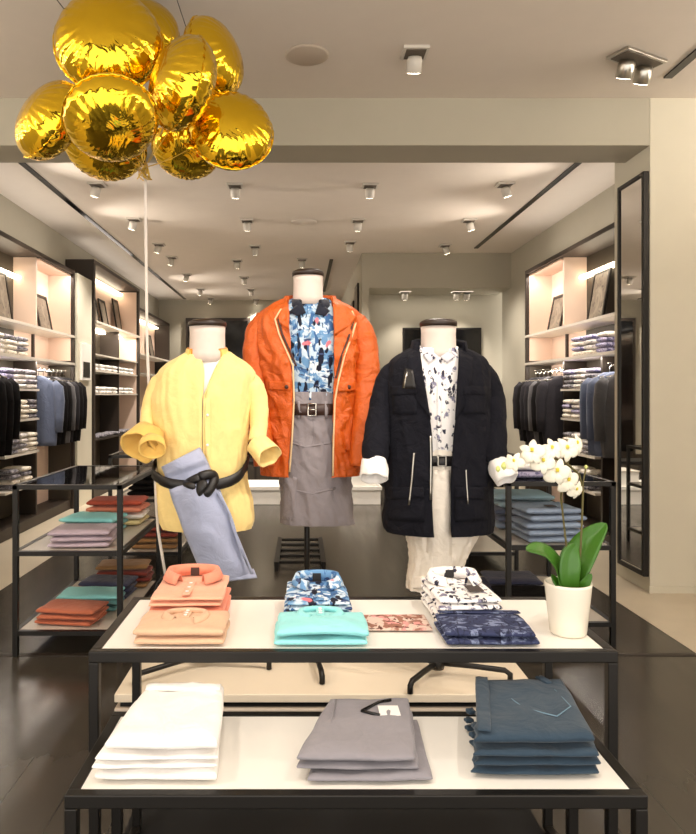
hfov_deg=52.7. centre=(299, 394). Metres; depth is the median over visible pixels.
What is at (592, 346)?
shirt
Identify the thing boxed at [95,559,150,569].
shirt
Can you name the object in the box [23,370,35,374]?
shirt
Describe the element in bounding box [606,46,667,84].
spotlight
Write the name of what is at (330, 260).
trim
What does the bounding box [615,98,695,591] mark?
wall pillar
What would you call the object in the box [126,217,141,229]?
ceiling spotlight
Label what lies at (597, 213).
wall
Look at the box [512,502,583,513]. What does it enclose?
jeans
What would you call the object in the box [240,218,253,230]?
ceiling spotlight
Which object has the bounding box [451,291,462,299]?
ceiling spotlight
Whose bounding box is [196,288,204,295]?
ceiling spotlight
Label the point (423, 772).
trousers
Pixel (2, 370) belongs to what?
shirt
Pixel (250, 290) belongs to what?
ceiling spotlight
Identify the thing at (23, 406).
shirt
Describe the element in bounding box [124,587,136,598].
shirt
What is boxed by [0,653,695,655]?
trim
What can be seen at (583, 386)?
jacket
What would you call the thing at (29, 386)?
shirt
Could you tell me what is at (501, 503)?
jeans
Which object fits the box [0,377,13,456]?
jacket
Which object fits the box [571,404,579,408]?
shirt
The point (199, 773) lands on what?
trousers
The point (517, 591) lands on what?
sweater
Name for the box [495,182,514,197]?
ceiling spotlight
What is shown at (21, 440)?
shirt
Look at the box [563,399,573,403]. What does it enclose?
shirt
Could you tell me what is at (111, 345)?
wall shelf unit
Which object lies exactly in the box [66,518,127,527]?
shirt
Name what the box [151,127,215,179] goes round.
foil balloon
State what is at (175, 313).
wall
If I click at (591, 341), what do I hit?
shirt
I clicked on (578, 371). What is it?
shirt
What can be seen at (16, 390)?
jacket
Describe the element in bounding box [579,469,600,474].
shirt
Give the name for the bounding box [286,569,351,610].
shirt
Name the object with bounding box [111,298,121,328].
picture frame
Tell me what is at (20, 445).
shirt
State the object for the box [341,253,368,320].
wall partition
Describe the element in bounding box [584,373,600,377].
shirt
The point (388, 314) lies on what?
wall
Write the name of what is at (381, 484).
countertop
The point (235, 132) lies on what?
foil balloon
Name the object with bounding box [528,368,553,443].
jacket
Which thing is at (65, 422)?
jacket
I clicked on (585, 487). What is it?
shirt
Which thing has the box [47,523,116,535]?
sweater
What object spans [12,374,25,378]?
shirt
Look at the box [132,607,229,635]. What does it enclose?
polo
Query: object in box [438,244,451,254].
ceiling spotlight
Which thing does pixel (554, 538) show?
jeans
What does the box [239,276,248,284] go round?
ceiling spotlight
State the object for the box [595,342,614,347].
shirt
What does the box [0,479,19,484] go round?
shirt
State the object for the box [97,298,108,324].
picture frame
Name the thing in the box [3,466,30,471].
shirt
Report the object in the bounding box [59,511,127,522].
shirt
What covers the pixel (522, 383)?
jacket
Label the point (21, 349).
shirt
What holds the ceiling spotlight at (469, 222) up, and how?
attached to the ceiling
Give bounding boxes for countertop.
[380,482,502,486]
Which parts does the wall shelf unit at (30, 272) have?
panel, shelf, shelf, shelf, shelf, panel, panel, shelf, shelf, hanging rod, panel, panel, frame post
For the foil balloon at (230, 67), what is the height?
0.820 m
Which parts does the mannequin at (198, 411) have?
leg, leg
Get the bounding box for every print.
[100,301,107,323]
[114,301,120,328]
[354,286,356,309]
[589,270,608,318]
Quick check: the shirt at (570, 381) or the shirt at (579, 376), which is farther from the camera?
the shirt at (570, 381)
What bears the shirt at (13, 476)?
on the shirt at (14, 481)
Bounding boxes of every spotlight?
[87,182,106,197]
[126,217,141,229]
[152,243,165,253]
[166,256,177,265]
[182,273,191,281]
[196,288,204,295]
[226,183,243,198]
[231,259,242,268]
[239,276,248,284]
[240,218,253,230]
[247,288,254,295]
[249,245,260,255]
[297,258,306,267]
[344,241,355,251]
[351,218,364,230]
[361,183,378,198]
[399,291,410,299]
[400,45,429,73]
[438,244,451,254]
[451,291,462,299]
[461,218,476,230]
[462,291,472,299]
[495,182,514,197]
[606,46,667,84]
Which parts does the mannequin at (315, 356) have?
leg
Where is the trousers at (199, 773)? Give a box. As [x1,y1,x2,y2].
[95,732,220,779]
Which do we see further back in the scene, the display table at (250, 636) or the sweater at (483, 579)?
the sweater at (483, 579)
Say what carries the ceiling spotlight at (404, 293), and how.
attached to the wall at (389, 273)
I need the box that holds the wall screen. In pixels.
[402,328,480,354]
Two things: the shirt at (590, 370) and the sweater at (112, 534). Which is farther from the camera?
the shirt at (590, 370)
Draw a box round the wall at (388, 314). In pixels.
[369,293,501,383]
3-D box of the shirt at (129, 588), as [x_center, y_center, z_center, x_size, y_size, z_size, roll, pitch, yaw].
[-1.289,1.288,4.719,0.341,0.042,0.244,0,0,1]
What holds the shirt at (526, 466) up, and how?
on the shirt at (521, 473)
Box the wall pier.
[75,273,91,506]
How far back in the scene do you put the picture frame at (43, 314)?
8.80 m
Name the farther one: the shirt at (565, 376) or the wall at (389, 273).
the wall at (389, 273)
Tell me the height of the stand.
0.079 m
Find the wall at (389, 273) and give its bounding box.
[369,253,510,294]
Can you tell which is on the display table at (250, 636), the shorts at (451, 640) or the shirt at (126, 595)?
the shorts at (451, 640)
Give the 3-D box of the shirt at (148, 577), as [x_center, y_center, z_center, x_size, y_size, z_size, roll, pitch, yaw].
[-1.231,1.286,4.972,0.365,0.044,0.223,0,0,-5]
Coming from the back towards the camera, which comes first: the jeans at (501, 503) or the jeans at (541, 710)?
the jeans at (501, 503)
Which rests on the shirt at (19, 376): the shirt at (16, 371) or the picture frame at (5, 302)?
the shirt at (16, 371)
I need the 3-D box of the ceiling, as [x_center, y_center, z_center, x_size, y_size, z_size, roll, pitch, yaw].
[0.000,-2.300,7.900,9.200,0.100,18.200,0,0,0]
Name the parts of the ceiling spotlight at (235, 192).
mounting plate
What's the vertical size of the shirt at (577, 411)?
0.054 m
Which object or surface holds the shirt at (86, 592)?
on the shirt at (111, 602)
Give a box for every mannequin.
[120,318,281,675]
[242,268,379,684]
[360,318,517,694]
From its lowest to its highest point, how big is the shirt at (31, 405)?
0.054 m
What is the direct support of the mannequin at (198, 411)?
on the platform
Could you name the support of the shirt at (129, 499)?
on the shirt at (110, 508)
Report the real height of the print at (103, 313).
0.415 m
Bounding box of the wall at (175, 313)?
[159,300,340,360]
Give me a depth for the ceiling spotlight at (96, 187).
7.44 m
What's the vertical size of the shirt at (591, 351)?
0.056 m
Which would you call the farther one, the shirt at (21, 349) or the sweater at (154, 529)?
the shirt at (21, 349)
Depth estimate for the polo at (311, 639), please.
1.95 m
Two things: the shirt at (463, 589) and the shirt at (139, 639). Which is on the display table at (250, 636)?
the shirt at (139, 639)
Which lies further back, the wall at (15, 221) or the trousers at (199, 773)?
the wall at (15, 221)
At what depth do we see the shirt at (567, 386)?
7.81 m
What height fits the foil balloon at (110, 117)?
0.305 m
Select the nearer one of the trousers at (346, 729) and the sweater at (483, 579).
the trousers at (346, 729)
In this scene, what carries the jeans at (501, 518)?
on the jeans at (498, 524)
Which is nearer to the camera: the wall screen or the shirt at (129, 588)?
the shirt at (129, 588)
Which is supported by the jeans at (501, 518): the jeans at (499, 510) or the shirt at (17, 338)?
the jeans at (499, 510)
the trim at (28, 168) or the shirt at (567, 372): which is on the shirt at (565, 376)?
the shirt at (567, 372)
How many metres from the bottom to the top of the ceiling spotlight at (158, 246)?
0.143 m
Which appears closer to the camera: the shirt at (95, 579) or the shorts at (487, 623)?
the shorts at (487, 623)
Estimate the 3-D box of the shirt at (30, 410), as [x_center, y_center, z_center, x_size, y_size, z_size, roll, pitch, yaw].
[-3.118,0.179,7.909,0.253,0.056,0.205,0,0,-2]
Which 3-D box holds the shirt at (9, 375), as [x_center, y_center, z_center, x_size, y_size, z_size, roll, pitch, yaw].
[-3.128,-0.203,7.263,0.254,0.054,0.204,0,0,3]
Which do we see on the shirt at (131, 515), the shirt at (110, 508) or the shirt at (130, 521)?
the shirt at (110, 508)
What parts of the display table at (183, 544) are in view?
leg, frame, frame, frame, leg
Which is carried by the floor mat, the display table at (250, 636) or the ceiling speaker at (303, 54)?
the display table at (250, 636)
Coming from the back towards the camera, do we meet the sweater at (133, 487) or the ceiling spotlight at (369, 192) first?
the ceiling spotlight at (369, 192)
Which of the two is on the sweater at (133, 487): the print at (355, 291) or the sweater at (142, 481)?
the sweater at (142, 481)
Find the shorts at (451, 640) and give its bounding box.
[434,621,539,644]
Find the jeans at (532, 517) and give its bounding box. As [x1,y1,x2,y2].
[512,509,586,521]
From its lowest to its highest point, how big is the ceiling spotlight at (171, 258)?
0.143 m
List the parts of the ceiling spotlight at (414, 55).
mounting plate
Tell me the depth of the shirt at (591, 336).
7.24 m
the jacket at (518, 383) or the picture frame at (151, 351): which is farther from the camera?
the picture frame at (151, 351)
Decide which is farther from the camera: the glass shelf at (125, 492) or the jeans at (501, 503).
the glass shelf at (125, 492)
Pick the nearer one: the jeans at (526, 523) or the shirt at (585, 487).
the jeans at (526, 523)
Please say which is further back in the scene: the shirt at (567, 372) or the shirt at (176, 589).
the shirt at (567, 372)
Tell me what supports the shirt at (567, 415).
on the wall shelf unit at (569, 272)
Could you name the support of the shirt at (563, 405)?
on the shirt at (564, 410)
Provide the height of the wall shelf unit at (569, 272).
3.140 m
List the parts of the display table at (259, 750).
leg, leg, leg, leg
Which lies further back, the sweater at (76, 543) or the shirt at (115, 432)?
the shirt at (115, 432)
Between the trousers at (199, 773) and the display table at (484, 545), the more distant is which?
the display table at (484, 545)
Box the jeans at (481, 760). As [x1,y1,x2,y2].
[464,716,600,765]
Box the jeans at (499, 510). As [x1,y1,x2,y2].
[494,504,514,514]
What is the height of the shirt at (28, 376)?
0.057 m
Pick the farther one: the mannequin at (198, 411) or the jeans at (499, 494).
the jeans at (499, 494)
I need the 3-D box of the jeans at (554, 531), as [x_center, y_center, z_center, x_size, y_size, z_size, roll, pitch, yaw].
[1.522,0.829,4.359,0.362,0.045,0.323,0,0,-8]
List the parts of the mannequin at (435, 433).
leg, panel, leg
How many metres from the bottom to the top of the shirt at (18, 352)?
0.056 m
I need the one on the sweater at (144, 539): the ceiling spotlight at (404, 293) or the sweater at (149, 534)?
the sweater at (149, 534)
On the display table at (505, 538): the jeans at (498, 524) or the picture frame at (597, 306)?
the jeans at (498, 524)
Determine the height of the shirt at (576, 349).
0.054 m
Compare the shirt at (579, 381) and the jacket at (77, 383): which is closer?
the shirt at (579, 381)
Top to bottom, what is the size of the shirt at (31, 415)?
0.054 m
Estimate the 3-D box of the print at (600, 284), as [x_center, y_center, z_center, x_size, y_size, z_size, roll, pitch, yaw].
[3.228,-1.075,7.550,0.091,0.496,0.360,0,0,0]
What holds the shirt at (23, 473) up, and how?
on the shirt at (27, 477)
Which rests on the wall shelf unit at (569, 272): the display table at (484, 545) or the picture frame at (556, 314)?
the picture frame at (556, 314)
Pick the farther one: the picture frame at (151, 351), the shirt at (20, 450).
the picture frame at (151, 351)
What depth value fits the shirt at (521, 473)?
4.30 m
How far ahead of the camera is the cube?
9.60 m
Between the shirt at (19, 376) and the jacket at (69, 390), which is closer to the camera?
the shirt at (19, 376)
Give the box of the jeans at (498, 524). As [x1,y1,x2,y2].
[495,520,512,528]
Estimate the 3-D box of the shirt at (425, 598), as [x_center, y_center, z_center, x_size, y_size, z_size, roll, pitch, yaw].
[0.511,0.674,2.234,0.210,0.046,0.271,0,0,-2]
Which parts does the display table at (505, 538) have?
leg, frame, leg, frame, frame, leg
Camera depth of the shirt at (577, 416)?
7.60 m
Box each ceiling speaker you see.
[285,44,328,65]
[291,219,316,225]
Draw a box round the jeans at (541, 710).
[473,675,594,742]
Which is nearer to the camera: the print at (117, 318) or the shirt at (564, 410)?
the shirt at (564, 410)
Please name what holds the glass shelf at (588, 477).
attached to the display table at (505, 538)
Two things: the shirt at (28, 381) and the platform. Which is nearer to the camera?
the platform
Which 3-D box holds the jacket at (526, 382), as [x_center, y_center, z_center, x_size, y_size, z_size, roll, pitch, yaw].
[3.071,0.136,8.813,0.607,0.919,0.149,0,0,0]
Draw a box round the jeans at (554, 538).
[512,529,574,542]
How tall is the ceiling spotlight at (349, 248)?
0.143 m
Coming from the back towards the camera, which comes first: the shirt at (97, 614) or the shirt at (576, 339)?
the shirt at (576, 339)
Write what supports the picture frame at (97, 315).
on the wall shelf unit at (111, 345)
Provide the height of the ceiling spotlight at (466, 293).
0.143 m
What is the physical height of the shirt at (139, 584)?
0.042 m
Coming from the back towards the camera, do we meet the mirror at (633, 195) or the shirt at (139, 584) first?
the mirror at (633, 195)
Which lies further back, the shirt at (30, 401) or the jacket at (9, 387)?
the shirt at (30, 401)
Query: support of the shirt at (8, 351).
on the wall shelf unit at (30, 272)
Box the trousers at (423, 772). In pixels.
[307,720,432,780]
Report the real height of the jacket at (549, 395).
0.919 m
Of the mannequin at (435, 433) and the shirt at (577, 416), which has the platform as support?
the mannequin at (435, 433)
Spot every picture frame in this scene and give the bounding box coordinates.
[0,272,13,319]
[37,294,52,329]
[96,303,99,320]
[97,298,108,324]
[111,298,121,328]
[148,335,154,356]
[354,283,358,311]
[547,294,562,329]
[586,267,612,319]
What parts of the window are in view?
glass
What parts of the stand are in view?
rail, rail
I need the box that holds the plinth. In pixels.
[248,480,381,504]
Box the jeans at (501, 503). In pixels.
[494,499,552,507]
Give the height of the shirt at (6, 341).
0.056 m
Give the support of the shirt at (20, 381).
on the shirt at (20, 385)
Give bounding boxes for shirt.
[0,334,15,339]
[0,339,16,344]
[0,368,13,372]
[0,373,13,377]
[0,469,18,474]
[0,474,20,479]
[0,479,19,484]
[0,484,13,489]
[1,344,16,349]
[3,349,16,353]
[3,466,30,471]
[11,369,25,373]
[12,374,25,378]
[13,336,27,341]
[13,341,28,346]
[13,346,27,351]
[13,378,25,383]
[14,448,28,452]
[15,351,27,355]
[15,443,26,447]
[15,470,31,475]
[16,438,27,442]
[17,475,32,480]
[18,383,26,387]
[19,433,27,437]
[20,414,28,418]
[20,432,36,436]
[21,384,37,388]
[21,399,36,403]
[21,404,29,408]
[21,409,28,413]
[22,374,35,378]
[22,379,36,383]
[22,446,36,450]
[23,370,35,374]
[23,441,37,445]
[24,437,36,441]
[25,404,36,408]
[26,409,37,412]
[26,413,36,417]
[34,611,106,625]
[36,599,108,614]
[36,606,108,620]
[56,586,124,599]
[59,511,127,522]
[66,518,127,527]
[78,574,137,587]
[86,495,147,505]
[86,502,149,511]
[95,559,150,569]
[96,432,113,435]
[96,434,106,437]
[97,565,152,575]
[99,591,125,604]
[105,431,119,434]
[106,597,124,610]
[114,508,148,518]
[123,581,136,592]
[124,515,148,524]
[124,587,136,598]
[134,578,151,587]
[134,620,229,644]
[135,571,153,581]
[148,563,228,606]
[149,587,230,610]
[284,592,350,611]
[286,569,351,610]
[420,590,444,620]
[421,566,502,610]
[516,470,542,477]
[518,463,531,469]
[562,370,576,374]
[562,384,578,388]
[562,404,574,408]
[562,409,572,412]
[562,413,574,417]
[563,375,577,378]
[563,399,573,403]
[563,432,579,436]
[564,379,578,383]
[569,466,594,470]
[571,337,585,341]
[571,341,585,346]
[571,346,585,351]
[571,399,579,403]
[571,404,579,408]
[571,409,579,413]
[571,414,579,418]
[572,351,584,355]
[574,369,587,373]
[574,373,588,378]
[574,378,585,383]
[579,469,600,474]
[583,334,602,339]
[583,339,599,344]
[583,344,598,349]
[583,349,597,353]
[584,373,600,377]
[584,486,600,489]
[585,368,600,372]
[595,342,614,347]
[596,337,614,342]
[596,347,614,352]
[597,331,614,336]
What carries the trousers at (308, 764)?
on the trousers at (423, 772)
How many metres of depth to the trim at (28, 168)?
8.78 m
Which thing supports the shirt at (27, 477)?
on the shirt
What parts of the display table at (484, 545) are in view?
frame, leg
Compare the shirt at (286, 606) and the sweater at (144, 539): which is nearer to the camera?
the shirt at (286, 606)
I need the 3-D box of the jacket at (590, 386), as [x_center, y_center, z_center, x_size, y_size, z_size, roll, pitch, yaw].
[3.075,0.136,6.779,0.612,0.919,0.151,0,0,0]
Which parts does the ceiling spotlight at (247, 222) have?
mounting plate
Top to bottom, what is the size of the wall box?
0.500 m
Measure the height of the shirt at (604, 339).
0.054 m
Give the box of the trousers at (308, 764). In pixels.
[297,710,418,769]
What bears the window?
in the wall at (175, 313)
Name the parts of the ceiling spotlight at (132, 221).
mounting plate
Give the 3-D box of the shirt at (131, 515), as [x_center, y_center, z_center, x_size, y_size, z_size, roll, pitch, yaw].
[-1.264,0.826,4.899,0.383,0.046,0.283,0,0,-2]
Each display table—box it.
[64,711,647,833]
[88,597,617,833]
[108,451,188,563]
[464,470,615,647]
[469,452,518,569]
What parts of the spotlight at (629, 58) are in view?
mounting plate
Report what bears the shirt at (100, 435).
on the wall shelf unit at (111, 345)
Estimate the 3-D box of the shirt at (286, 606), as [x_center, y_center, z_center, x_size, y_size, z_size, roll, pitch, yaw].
[0.055,0.676,2.235,0.216,0.042,0.256,0,0,0]
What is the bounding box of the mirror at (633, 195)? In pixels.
[617,171,648,576]
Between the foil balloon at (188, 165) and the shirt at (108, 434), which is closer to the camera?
the foil balloon at (188, 165)
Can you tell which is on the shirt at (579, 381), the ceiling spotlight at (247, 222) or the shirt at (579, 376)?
the shirt at (579, 376)
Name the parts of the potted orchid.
flower, flower, flower, flower, flower, stem, flower, flower, pot, stem, flower, flower, stem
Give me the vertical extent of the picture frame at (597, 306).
0.557 m
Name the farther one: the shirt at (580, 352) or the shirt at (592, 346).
the shirt at (580, 352)
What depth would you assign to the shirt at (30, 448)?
7.86 m
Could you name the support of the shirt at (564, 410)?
on the shirt at (567, 415)
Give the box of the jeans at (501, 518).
[495,514,517,521]
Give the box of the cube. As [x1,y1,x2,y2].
[351,476,376,485]
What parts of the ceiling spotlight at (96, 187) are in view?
mounting plate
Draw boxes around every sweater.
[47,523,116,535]
[47,534,116,546]
[49,528,116,541]
[127,490,153,495]
[128,485,153,489]
[132,479,153,484]
[132,542,177,548]
[137,534,182,542]
[144,532,177,536]
[149,526,170,531]
[480,570,542,584]
[480,577,540,590]
[491,585,545,596]
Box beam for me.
[0,98,649,162]
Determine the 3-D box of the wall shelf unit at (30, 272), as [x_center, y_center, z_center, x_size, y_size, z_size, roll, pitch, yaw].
[-3.147,-0.070,7.785,0.375,3.140,2.970,0,0,0]
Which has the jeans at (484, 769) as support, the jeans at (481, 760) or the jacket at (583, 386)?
the jeans at (481, 760)
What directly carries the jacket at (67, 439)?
hanging from the wall shelf unit at (30, 272)
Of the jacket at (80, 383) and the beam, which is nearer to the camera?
the beam
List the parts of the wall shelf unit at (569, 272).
frame post, panel, panel, hanging rod, panel, panel, shelf, shelf, shelf, shelf, shelf, shelf, panel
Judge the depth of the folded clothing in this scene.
1.70 m
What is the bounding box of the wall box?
[80,343,90,380]
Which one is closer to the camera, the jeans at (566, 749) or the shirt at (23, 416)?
the jeans at (566, 749)
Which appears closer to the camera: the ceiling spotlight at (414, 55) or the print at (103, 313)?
the ceiling spotlight at (414, 55)
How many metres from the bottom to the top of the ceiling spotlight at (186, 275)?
0.143 m
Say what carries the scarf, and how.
on the display table at (250, 636)
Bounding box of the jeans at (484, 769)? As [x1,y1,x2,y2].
[465,724,598,774]
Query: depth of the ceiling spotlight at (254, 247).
10.56 m
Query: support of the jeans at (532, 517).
on the jeans at (526, 523)
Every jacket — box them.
[0,374,20,454]
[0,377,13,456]
[0,379,6,440]
[37,367,64,445]
[42,368,68,444]
[46,368,72,443]
[50,369,75,442]
[55,369,79,441]
[61,370,83,441]
[63,370,86,440]
[512,370,537,440]
[516,370,541,441]
[520,369,545,441]
[523,370,549,439]
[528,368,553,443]
[531,368,558,444]
[535,367,562,443]
[579,362,611,454]
[586,372,614,456]
[593,374,614,457]
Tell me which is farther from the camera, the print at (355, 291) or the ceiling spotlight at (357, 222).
the print at (355, 291)
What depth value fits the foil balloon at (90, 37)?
3.32 m
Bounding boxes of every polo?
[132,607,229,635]
[274,621,367,644]
[276,606,368,636]
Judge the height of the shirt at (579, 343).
0.056 m
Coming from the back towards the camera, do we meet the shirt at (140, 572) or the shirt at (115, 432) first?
the shirt at (115, 432)
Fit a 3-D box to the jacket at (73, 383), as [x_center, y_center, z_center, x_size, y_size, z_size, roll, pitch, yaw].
[-3.069,0.136,8.813,0.607,0.919,0.149,0,0,0]
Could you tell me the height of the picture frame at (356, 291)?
0.640 m
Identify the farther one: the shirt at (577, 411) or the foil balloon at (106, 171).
the shirt at (577, 411)
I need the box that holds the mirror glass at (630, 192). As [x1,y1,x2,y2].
[620,178,640,569]
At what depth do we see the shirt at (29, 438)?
7.86 m
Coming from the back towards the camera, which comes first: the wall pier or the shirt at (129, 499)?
the wall pier
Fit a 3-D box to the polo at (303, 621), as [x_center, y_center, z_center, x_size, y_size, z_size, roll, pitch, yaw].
[0.064,0.655,2.027,0.262,0.041,0.184,0,0,0]
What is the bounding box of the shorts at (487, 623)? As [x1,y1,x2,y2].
[435,610,535,636]
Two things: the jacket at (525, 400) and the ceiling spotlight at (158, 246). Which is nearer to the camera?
the jacket at (525, 400)
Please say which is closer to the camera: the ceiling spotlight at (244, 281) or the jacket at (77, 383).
the jacket at (77, 383)
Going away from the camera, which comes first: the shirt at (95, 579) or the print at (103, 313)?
the shirt at (95, 579)
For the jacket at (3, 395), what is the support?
hanging from the wall shelf unit at (30, 272)
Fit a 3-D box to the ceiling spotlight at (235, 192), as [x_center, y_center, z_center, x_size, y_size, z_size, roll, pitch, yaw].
[-0.696,-2.179,7.503,0.170,0.143,0.176,0,0,0]
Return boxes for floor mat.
[124,809,543,833]
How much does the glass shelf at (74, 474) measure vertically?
0.012 m
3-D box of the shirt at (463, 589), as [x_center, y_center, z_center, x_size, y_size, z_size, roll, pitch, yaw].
[0.510,0.615,2.240,0.198,0.077,0.277,0,0,-3]
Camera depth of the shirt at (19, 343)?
7.57 m
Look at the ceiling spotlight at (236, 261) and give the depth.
11.65 m
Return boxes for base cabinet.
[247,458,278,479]
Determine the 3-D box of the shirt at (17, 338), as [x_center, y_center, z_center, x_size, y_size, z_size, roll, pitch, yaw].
[-3.124,-0.607,7.633,0.252,0.054,0.202,0,0,2]
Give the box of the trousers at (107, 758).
[92,700,218,768]
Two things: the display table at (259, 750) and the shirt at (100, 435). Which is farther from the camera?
the shirt at (100, 435)
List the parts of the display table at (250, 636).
leg, floor rail, leg, frame, leg, floor rail, leg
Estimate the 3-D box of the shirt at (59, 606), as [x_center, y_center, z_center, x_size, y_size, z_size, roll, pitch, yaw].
[-1.357,1.263,4.186,0.364,0.037,0.244,0,0,8]
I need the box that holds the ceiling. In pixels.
[0,0,695,299]
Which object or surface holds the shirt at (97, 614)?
on the shirt at (39, 621)
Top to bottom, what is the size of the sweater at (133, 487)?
0.051 m
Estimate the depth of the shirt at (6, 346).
7.24 m
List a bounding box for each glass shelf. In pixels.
[22,518,155,549]
[24,466,151,483]
[123,490,154,498]
[493,526,606,544]
[515,471,604,480]
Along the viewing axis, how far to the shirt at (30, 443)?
7.83 m
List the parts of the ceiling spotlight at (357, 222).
mounting plate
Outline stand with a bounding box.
[274,537,325,570]
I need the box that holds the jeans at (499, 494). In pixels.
[494,489,554,499]
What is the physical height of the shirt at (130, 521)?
0.046 m
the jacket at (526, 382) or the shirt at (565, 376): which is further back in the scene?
the jacket at (526, 382)
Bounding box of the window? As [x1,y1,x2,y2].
[186,318,250,453]
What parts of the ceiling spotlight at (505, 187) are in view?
mounting plate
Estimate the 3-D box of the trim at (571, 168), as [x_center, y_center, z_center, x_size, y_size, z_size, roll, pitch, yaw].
[2.690,-2.249,8.600,0.060,0.022,4.200,0,0,0]
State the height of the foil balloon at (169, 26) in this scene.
1.082 m
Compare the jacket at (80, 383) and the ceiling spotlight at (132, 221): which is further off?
the jacket at (80, 383)
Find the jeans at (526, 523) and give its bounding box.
[512,516,583,528]
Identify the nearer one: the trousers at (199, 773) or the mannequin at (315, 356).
the trousers at (199, 773)
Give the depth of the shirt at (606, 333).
6.91 m
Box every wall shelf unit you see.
[0,230,74,542]
[65,259,139,498]
[140,308,169,464]
[525,222,614,541]
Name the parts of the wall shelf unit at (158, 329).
panel, shelf, shelf, panel, frame post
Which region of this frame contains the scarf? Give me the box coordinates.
[364,614,432,630]
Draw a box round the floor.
[0,487,695,833]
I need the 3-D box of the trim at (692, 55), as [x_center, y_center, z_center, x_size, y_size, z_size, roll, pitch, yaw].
[2.600,-2.249,4.175,0.060,0.022,1.550,0,0,0]
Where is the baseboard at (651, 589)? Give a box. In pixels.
[649,587,695,592]
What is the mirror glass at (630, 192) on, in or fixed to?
attached to the mirror at (633, 195)
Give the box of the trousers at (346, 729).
[297,698,414,760]
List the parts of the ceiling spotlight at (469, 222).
mounting plate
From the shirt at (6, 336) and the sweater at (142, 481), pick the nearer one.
the sweater at (142, 481)
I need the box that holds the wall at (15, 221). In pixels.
[0,194,158,317]
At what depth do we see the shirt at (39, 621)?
4.09 m
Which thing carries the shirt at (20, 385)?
on the wall shelf unit at (30, 272)
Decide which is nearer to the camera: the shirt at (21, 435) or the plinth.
the shirt at (21, 435)
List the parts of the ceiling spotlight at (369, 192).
mounting plate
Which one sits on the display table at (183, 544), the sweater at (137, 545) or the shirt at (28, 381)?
the sweater at (137, 545)
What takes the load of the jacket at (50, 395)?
hanging from the wall shelf unit at (30, 272)
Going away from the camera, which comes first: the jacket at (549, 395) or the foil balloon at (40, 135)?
the foil balloon at (40, 135)
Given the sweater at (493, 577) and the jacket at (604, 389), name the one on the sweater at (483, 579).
the sweater at (493, 577)
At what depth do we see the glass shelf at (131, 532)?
4.29 m
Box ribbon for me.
[137,161,165,573]
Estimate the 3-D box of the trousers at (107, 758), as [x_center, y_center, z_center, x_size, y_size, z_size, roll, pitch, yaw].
[-0.335,0.835,1.748,0.289,0.042,0.315,0,0,-1]
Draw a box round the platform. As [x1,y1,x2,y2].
[114,663,527,710]
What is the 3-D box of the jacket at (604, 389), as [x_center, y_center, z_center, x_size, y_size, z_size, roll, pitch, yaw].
[3.070,0.136,6.615,0.608,0.919,0.147,0,0,0]
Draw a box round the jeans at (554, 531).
[512,522,579,535]
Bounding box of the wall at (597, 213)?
[502,184,614,488]
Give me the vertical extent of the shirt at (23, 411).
0.056 m
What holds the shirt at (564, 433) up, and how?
on the shirt
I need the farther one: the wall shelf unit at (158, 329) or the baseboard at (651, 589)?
the wall shelf unit at (158, 329)
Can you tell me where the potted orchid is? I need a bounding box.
[496,434,607,638]
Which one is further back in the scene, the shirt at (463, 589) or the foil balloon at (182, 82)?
the foil balloon at (182, 82)
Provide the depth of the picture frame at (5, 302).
7.65 m
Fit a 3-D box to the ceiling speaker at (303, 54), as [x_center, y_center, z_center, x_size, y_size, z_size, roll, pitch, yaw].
[0.046,-2.244,4.632,0.290,0.012,0.290,0,0,0]
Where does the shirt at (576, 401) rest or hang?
on the shirt at (577, 406)
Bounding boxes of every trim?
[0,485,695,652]
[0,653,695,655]
[19,163,185,298]
[323,259,332,291]
[474,163,580,248]
[663,49,695,78]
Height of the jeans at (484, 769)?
0.029 m
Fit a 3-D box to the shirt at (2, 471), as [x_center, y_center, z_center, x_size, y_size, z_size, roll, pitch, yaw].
[-3.131,0.813,7.399,0.252,0.054,0.202,0,0,-1]
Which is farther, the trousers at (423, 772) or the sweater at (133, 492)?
the sweater at (133, 492)
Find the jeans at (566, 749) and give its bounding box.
[466,707,598,756]
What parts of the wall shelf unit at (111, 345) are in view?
frame post, panel, panel, panel, shelf, shelf, shelf, shelf, shelf, panel, frame post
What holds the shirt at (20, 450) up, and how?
on the wall shelf unit at (30, 272)
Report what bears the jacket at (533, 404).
hanging from the wall shelf unit at (569, 272)
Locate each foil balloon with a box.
[14,80,141,166]
[52,0,164,162]
[61,72,158,165]
[65,143,146,181]
[139,0,179,159]
[147,34,216,163]
[148,15,243,162]
[148,90,273,170]
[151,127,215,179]
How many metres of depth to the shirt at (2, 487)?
7.31 m
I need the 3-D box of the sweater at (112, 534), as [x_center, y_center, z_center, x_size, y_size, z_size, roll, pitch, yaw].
[-1.294,0.841,4.222,0.362,0.037,0.304,0,0,-8]
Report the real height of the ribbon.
2.026 m

